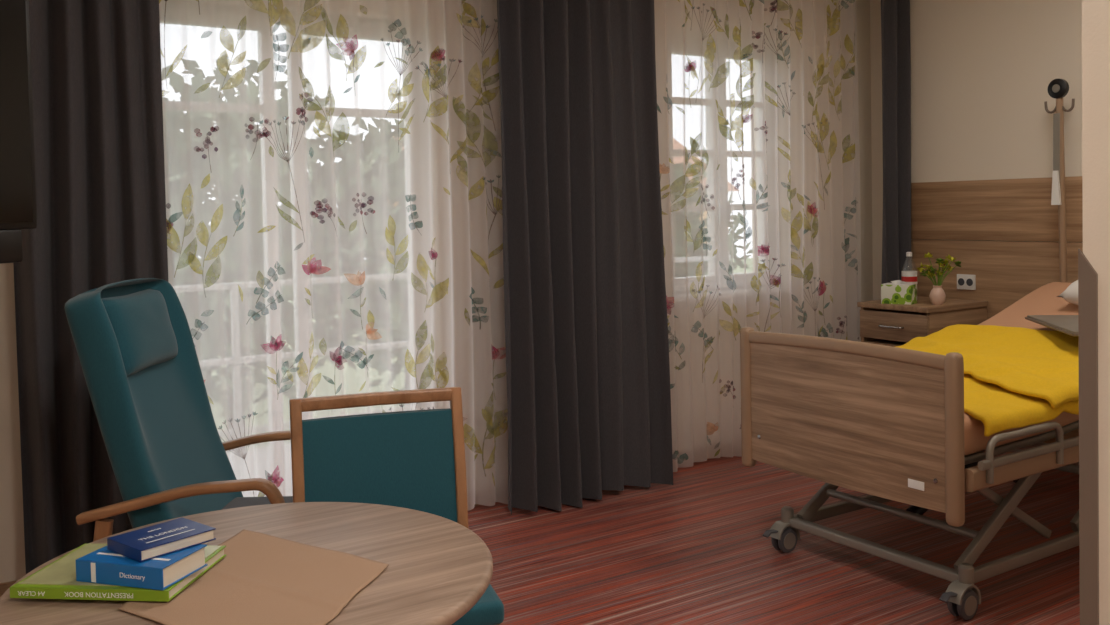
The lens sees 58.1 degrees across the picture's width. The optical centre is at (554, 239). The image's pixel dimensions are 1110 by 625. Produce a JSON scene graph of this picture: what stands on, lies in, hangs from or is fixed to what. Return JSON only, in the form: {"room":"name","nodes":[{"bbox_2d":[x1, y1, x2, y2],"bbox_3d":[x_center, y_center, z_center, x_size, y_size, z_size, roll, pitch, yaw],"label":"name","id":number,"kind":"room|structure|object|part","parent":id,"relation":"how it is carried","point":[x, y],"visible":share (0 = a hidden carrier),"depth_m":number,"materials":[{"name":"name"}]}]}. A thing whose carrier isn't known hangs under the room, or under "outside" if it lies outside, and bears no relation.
{"room":"care facility","nodes":[
{"label":"care facility","id":0,"kind":"room"},
{"bbox_2d":[0,0,872,582],"bbox_3d":[-0.547,-0.164,4.983,6.450,2.950,0.300,-2,2,-33],"label":"wall","id":1,"kind":"structure","parent":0,"point":[12,543],"depth_m":3.83,"materials":[{"name":"beige paint"}]},
{"bbox_2d":[0,458,708,596],"bbox_3d":[-0.441,1.278,4.889,6.030,0.070,0.015,-2,2,-33],"label":"baseboard","id":2,"kind":"structure","parent":1,"relation":"attached to","point":[4,586],"depth_m":3.80,"materials":[{"name":"brown wood"}]},
{"bbox_2d":[468,452,1079,624],"bbox_3d":[1.270,1.407,2.302,6.450,0.100,6.820,-2,2,-33],"label":"floor","id":3,"kind":"structure","parent":0,"point":[693,550],"depth_m":4.10,"materials":[{"name":"plastic"}]},
{"bbox_2d":[64,278,292,540],"bbox_3d":[-1.127,0.754,3.247,0.682,1.257,0.710,-1,2,0],"label":"armchair","id":4,"kind":"object","parent":3,"relation":"on","point":[134,344],"visible":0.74,"depth_m":3.09,"materials":[{"name":"teal fabric"}]},
{"bbox_3d":[-1.373,1.107,2.926,0.174,0.580,0.030,-1,2,0],"label":"leg","id":5,"kind":"part","parent":4,"relation":"part of","materials":[{"name":"brown wood"}]},
{"bbox_2d":[102,288,177,375],"bbox_3d":[-1.357,0.300,3.233,0.149,0.252,0.450,-1,2,0],"label":"pillow","id":6,"kind":"object","parent":4,"relation":"on","point":[142,320],"depth_m":3.19,"materials":[{"name":"teal fabric"}]},
{"bbox_3d":[-1.082,1.045,2.926,0.601,0.680,0.050,-1,2,0],"label":"arm","id":7,"kind":"part","parent":4,"relation":"part of","materials":[{"name":"brown wood"}]},
{"bbox_3d":[-1.085,1.025,3.586,0.601,0.680,0.050,-1,2,0],"label":"arm","id":8,"kind":"part","parent":4,"relation":"part of","materials":[{"name":"brown wood"}]},
{"bbox_2d":[221,496,292,509],"bbox_3d":[-0.967,0.972,3.254,0.370,0.140,0.510,-1,2,0],"label":"seat cushion","id":9,"kind":"object","parent":4,"relation":"on","point":[229,502],"depth_m":3.42,"materials":[{"name":"teal fabric"}]},
{"bbox_2d":[0,502,492,624],"bbox_3d":[-0.581,1.026,1.992,0.930,0.748,0.930,-2,2,-33],"label":"round table","id":10,"kind":"object","parent":3,"relation":"on","point":[438,569],"visible":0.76,"depth_m":2.03,"materials":[{"name":"brown wood"}]},
{"bbox_2d":[118,529,388,624],"bbox_3d":[-0.555,0.649,1.882,0.407,0.006,0.605,-1,2,12],"label":"placemat","id":11,"kind":"object","parent":10,"relation":"on","point":[261,579],"visible":0.93,"depth_m":1.87,"materials":[{"name":"paper"}]},
{"bbox_2d":[10,543,225,601],"bbox_3d":[-0.833,0.639,1.932,0.305,0.021,0.242,-1,2,6],"label":"book","id":12,"kind":"object","parent":11,"relation":"on","point":[56,580],"visible":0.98,"depth_m":1.83,"materials":[{"name":"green paper"}]},
{"bbox_2d":[76,544,207,589],"bbox_3d":[-0.776,0.609,1.883,0.190,0.040,0.132,-1,2,17],"label":"dictionary book","id":13,"kind":"object","parent":12,"relation":"on","point":[103,565],"visible":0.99,"depth_m":1.83,"materials":[{"name":"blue paper"}]},
{"bbox_2d":[107,518,215,561],"bbox_3d":[-0.754,0.575,1.921,0.120,0.022,0.156,0,2,39],"label":"paperback book","id":14,"kind":"object","parent":13,"relation":"on","point":[144,544],"visible":1,"depth_m":1.90,"materials":[{"name":"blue paper"}]},
{"bbox_2d":[289,387,503,624],"bbox_3d":[-0.433,0.919,2.688,0.496,0.927,0.587,-2,2,-17],"label":"dining chair","id":15,"kind":"object","parent":3,"relation":"on","point":[414,459],"visible":0.59,"depth_m":2.90,"materials":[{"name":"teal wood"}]},
{"bbox_3d":[-0.724,0.920,2.843,0.032,0.927,0.105,-2,2,-17],"label":"post","id":16,"kind":"part","parent":15,"relation":"part of","materials":[{"name":"brown wood"}]},
{"bbox_3d":[-0.522,0.469,2.933,0.494,0.036,0.048,-2,2,-17],"label":"rail","id":17,"kind":"part","parent":15,"relation":"part of","materials":[{"name":"brown wood"}]},
{"bbox_3d":[-0.509,0.693,2.912,0.432,0.360,0.087,-2,2,-17],"label":"panel","id":18,"kind":"part","parent":15,"relation":"part of","materials":[{"name":"teal fabric"}]},
{"bbox_3d":[-0.281,0.907,2.980,0.032,0.927,0.105,-2,2,-17],"label":"post","id":19,"kind":"part","parent":15,"relation":"part of","materials":[{"name":"brown wood"}]},
{"bbox_2d":[452,584,503,624],"bbox_3d":[-0.417,0.930,2.638,0.470,0.060,0.480,-2,2,-17],"label":"seat cushion","id":20,"kind":"object","parent":15,"relation":"on","point":[489,609],"depth_m":2.47,"materials":[{"name":"teal fabric"}]},
{"bbox_2d":[740,79,1078,619],"bbox_3d":[2.001,0.238,4.357,2.296,2.082,1.112,-2,2,-33],"label":"hospital bed","id":21,"kind":"object","parent":3,"relation":"on","point":[882,422],"visible":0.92,"depth_m":3.69,"materials":[{"name":"brown wood"}]},
{"bbox_3d":[0.805,0.655,4.163,0.056,0.579,0.054,-2,2,-33],"label":"footboard post","id":22,"kind":"part","parent":21,"relation":"part of","materials":[{"name":"brown wood"}]},
{"bbox_3d":[0.974,1.164,4.191,0.052,0.084,0.052,-2,2,-33],"label":"castor stem","id":23,"kind":"part","parent":21,"relation":"part of","materials":[{"name":"beige metal"}]},
{"bbox_3d":[1.067,0.406,3.748,0.034,0.062,0.952,-2,2,-33],"label":"footboard rail","id":24,"kind":"part","parent":21,"relation":"part of","materials":[{"name":"brown wood"}]},
{"bbox_3d":[1.072,0.664,3.756,0.022,0.529,0.950,-2,2,-33],"label":"footboard panel","id":25,"kind":"part","parent":21,"relation":"part of","materials":[{"name":"brown wood"}]},
{"bbox_3d":[1.339,0.669,3.349,0.056,0.579,0.054,-2,2,-33],"label":"footboard post","id":26,"kind":"part","parent":21,"relation":"part of","materials":[{"name":"brown wood"}]},
{"bbox_3d":[1.435,1.175,3.488,0.052,0.084,0.052,-2,2,-33],"label":"castor stem","id":27,"kind":"part","parent":21,"relation":"part of","materials":[{"name":"beige metal"}]},
{"bbox_2d":[896,324,1078,436],"bbox_3d":[1.727,0.532,4.133,1.312,0.207,1.037,-2,2,-33],"label":"blanket","id":28,"kind":"object","parent":21,"relation":"on","point":[1015,377],"visible":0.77,"depth_m":3.96,"materials":[{"name":"yellow fabric"}]},
{"bbox_3d":[2.004,0.487,4.364,2.169,0.441,0.950,-2,2,-33],"label":"mattress","id":29,"kind":"part","parent":21,"relation":"part of","materials":[{"name":"brown"}]},
{"bbox_3d":[1.802,0.742,3.587,0.910,0.030,0.020,-2,2,-33],"label":"accessory rail","id":30,"kind":"part","parent":21,"relation":"part of","materials":[{"name":"beige metal"}]},
{"bbox_3d":[2.631,-0.270,5.250,0.015,0.180,0.048,-2,2,-33],"label":"grab handle","id":31,"kind":"part","parent":21,"relation":"part of","materials":[{"name":"white paint"}]},
{"bbox_2d":[1057,280,1077,304],"bbox_3d":[2.758,0.233,4.680,0.368,0.201,0.640,-2,2,-33],"label":"pillow","id":32,"kind":"object","parent":21,"relation":"on","point":[1070,294],"visible":0.15,"depth_m":4.80,"materials":[{"name":"white fabric"}]},
{"bbox_2d":[857,296,987,346],"bbox_3d":[2.137,0.798,5.831,0.576,0.870,0.490,-2,2,-33],"label":"nightstand","id":33,"kind":"object","parent":3,"relation":"on","point":[893,325],"visible":0.28,"depth_m":5.68,"materials":[{"name":"brown wood"}]},
{"bbox_3d":[1.904,0.497,5.674,0.034,0.012,0.162,-2,2,-33],"label":"drawer handle","id":34,"kind":"part","parent":33,"relation":"part of","materials":[{"name":"silver metal"}]},
{"bbox_3d":[1.924,0.496,5.687,0.018,0.160,0.460,-2,2,-33],"label":"drawer","id":35,"kind":"part","parent":33,"relation":"part of","materials":[{"name":"brown wood"}]},
{"bbox_2d":[881,280,916,304],"bbox_3d":[1.978,0.302,5.748,0.170,0.132,0.120,0,2,37],"label":"tissue box","id":36,"kind":"object","parent":33,"relation":"on","point":[898,291],"visible":1,"depth_m":5.70,"materials":[{"name":"white cardboard"}]},
{"bbox_3d":[1.977,0.258,5.747,0.166,0.003,0.116,0,2,37],"label":"lid","id":37,"kind":"part","parent":36,"relation":"part of","materials":[{"name":"white cardboard"}]},
{"bbox_2d":[901,252,916,283],"bbox_3d":[2.083,0.218,5.875,0.089,0.288,0.089,-2,2,-33],"label":"water bottle","id":38,"kind":"object","parent":33,"relation":"on","point":[907,276],"visible":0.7,"depth_m":5.84,"materials":[{"name":"clear plastic"}]},
{"bbox_2d":[916,252,960,304],"bbox_3d":[2.174,0.220,5.630,0.247,0.296,0.188,-2,2,-33],"label":"flower vase","id":39,"kind":"object","parent":33,"relation":"on","point":[937,295],"visible":1,"depth_m":5.62,"materials":[{"name":"beige ceramic"}]},
{"bbox_2d":[1025,315,1078,335],"bbox_3d":[2.592,0.819,4.189,0.930,0.908,0.946,-1,2,11],"label":"table","id":40,"kind":"object","parent":3,"relation":"on","point":[1067,324],"visible":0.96,"depth_m":4.44,"materials":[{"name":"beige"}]},
{"bbox_2d":[870,0,1082,299],"bbox_3d":[3.935,-0.219,3.841,0.200,2.950,6.520,-2,2,-33],"label":"wall","id":41,"kind":"structure","parent":0,"point":[982,71],"depth_m":5.82,"materials":[{"name":"beige paint"}]},
{"bbox_2d":[911,240,1082,442],"bbox_3d":[2.599,0.579,5.730,0.017,1.135,1.320,-2,2,-33],"label":"panel","id":42,"kind":"object","parent":41,"relation":"attached to","point":[1005,272],"visible":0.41,"depth_m":5.77,"materials":[{"name":"brown wood"}]},
{"bbox_2d":[957,274,975,289],"bbox_3d":[2.437,0.254,5.929,0.014,0.090,0.120,-2,2,-33],"label":"wall socket","id":43,"kind":"object","parent":42,"relation":"attached to","point":[964,281],"depth_m":5.92,"materials":[{"name":"white plastic"}]},
{"bbox_2d":[911,176,1082,241],"bbox_3d":[2.584,-0.167,5.707,0.017,0.352,1.320,-2,2,-33],"label":"panel","id":44,"kind":"object","parent":41,"relation":"attached to","point":[999,209],"visible":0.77,"depth_m":5.77,"materials":[{"name":"brown wood"}]},
{"bbox_2d":[1082,0,1109,624],"bbox_3d":[3.291,-0.139,1.613,3.320,2.950,3.096,-2,2,-33],"label":"wall","id":45,"kind":"structure","parent":0,"point":[1095,13],"depth_m":1.98,"materials":[{"name":"beige paint"}]},
{"bbox_2d":[1078,249,1098,624],"bbox_3d":[1.075,0.694,2.012,0.006,1.350,0.036,-2,2,-33],"label":"trim","id":46,"kind":"structure","parent":45,"relation":"attached to","point":[1087,275],"depth_m":2.00,"materials":[{"name":"brown"}]},
{"bbox_3d":[-1.292,-0.012,0.421,0.200,2.950,6.520,-2,2,-33],"label":"wall","id":47,"kind":"structure","parent":0,"visible":0},
{"bbox_2d":[0,0,36,263],"bbox_3d":[-1.544,-0.254,1.820,0.567,0.640,0.922,-1,2,20],"label":"television","id":48,"kind":"object","parent":47,"relation":"attached to","point":[18,210],"visible":1,"depth_m":2.11,"materials":[{"name":"black plastic"}]},
{"bbox_3d":[0.005,-1.608,4.902,5.080,0.080,0.200,-2,2,-33],"label":"rail","id":49,"kind":"object","parent":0,"visible":0},
{"bbox_2d":[13,0,167,573],"bbox_3d":[-1.723,-0.061,3.725,0.520,2.852,0.148,-2,2,-33],"label":"curtain","id":50,"kind":"object","parent":49,"relation":"hanging from","point":[96,64],"visible":0.61,"depth_m":3.71,"materials":[{"name":"fabric"}]},
{"bbox_2d":[159,0,507,510],"bbox_3d":[-0.932,-0.098,4.414,1.720,2.852,0.071,-2,2,-33],"label":"sheer curtain","id":51,"kind":"object","parent":49,"relation":"hanging from","point":[333,168],"visible":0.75,"depth_m":4.39,"materials":[{"name":"white fabric"}]},
{"bbox_2d":[497,0,672,514],"bbox_3d":[0.147,-0.135,4.924,0.975,2.852,0.189,-2,2,-33],"label":"curtain","id":52,"kind":"object","parent":49,"relation":"hanging from","point":[587,341],"visible":1,"depth_m":4.89,"materials":[{"name":"fabric"}]},
{"bbox_2d":[654,0,860,471],"bbox_3d":[1.118,-0.179,5.753,1.900,2.852,0.074,-2,2,-33],"label":"sheer curtain","id":53,"kind":"object","parent":49,"relation":"hanging from","point":[758,113],"visible":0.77,"depth_m":5.73,"materials":[{"name":"white fabric"}]},
{"bbox_2d":[881,0,911,283],"bbox_3d":[2.106,-0.212,6.183,0.265,2.852,0.109,-2,2,-33],"label":"curtain","id":54,"kind":"object","parent":49,"relation":"hanging from","point":[895,14],"visible":0.64,"depth_m":6.18,"materials":[{"name":"fabric"}]}
]}

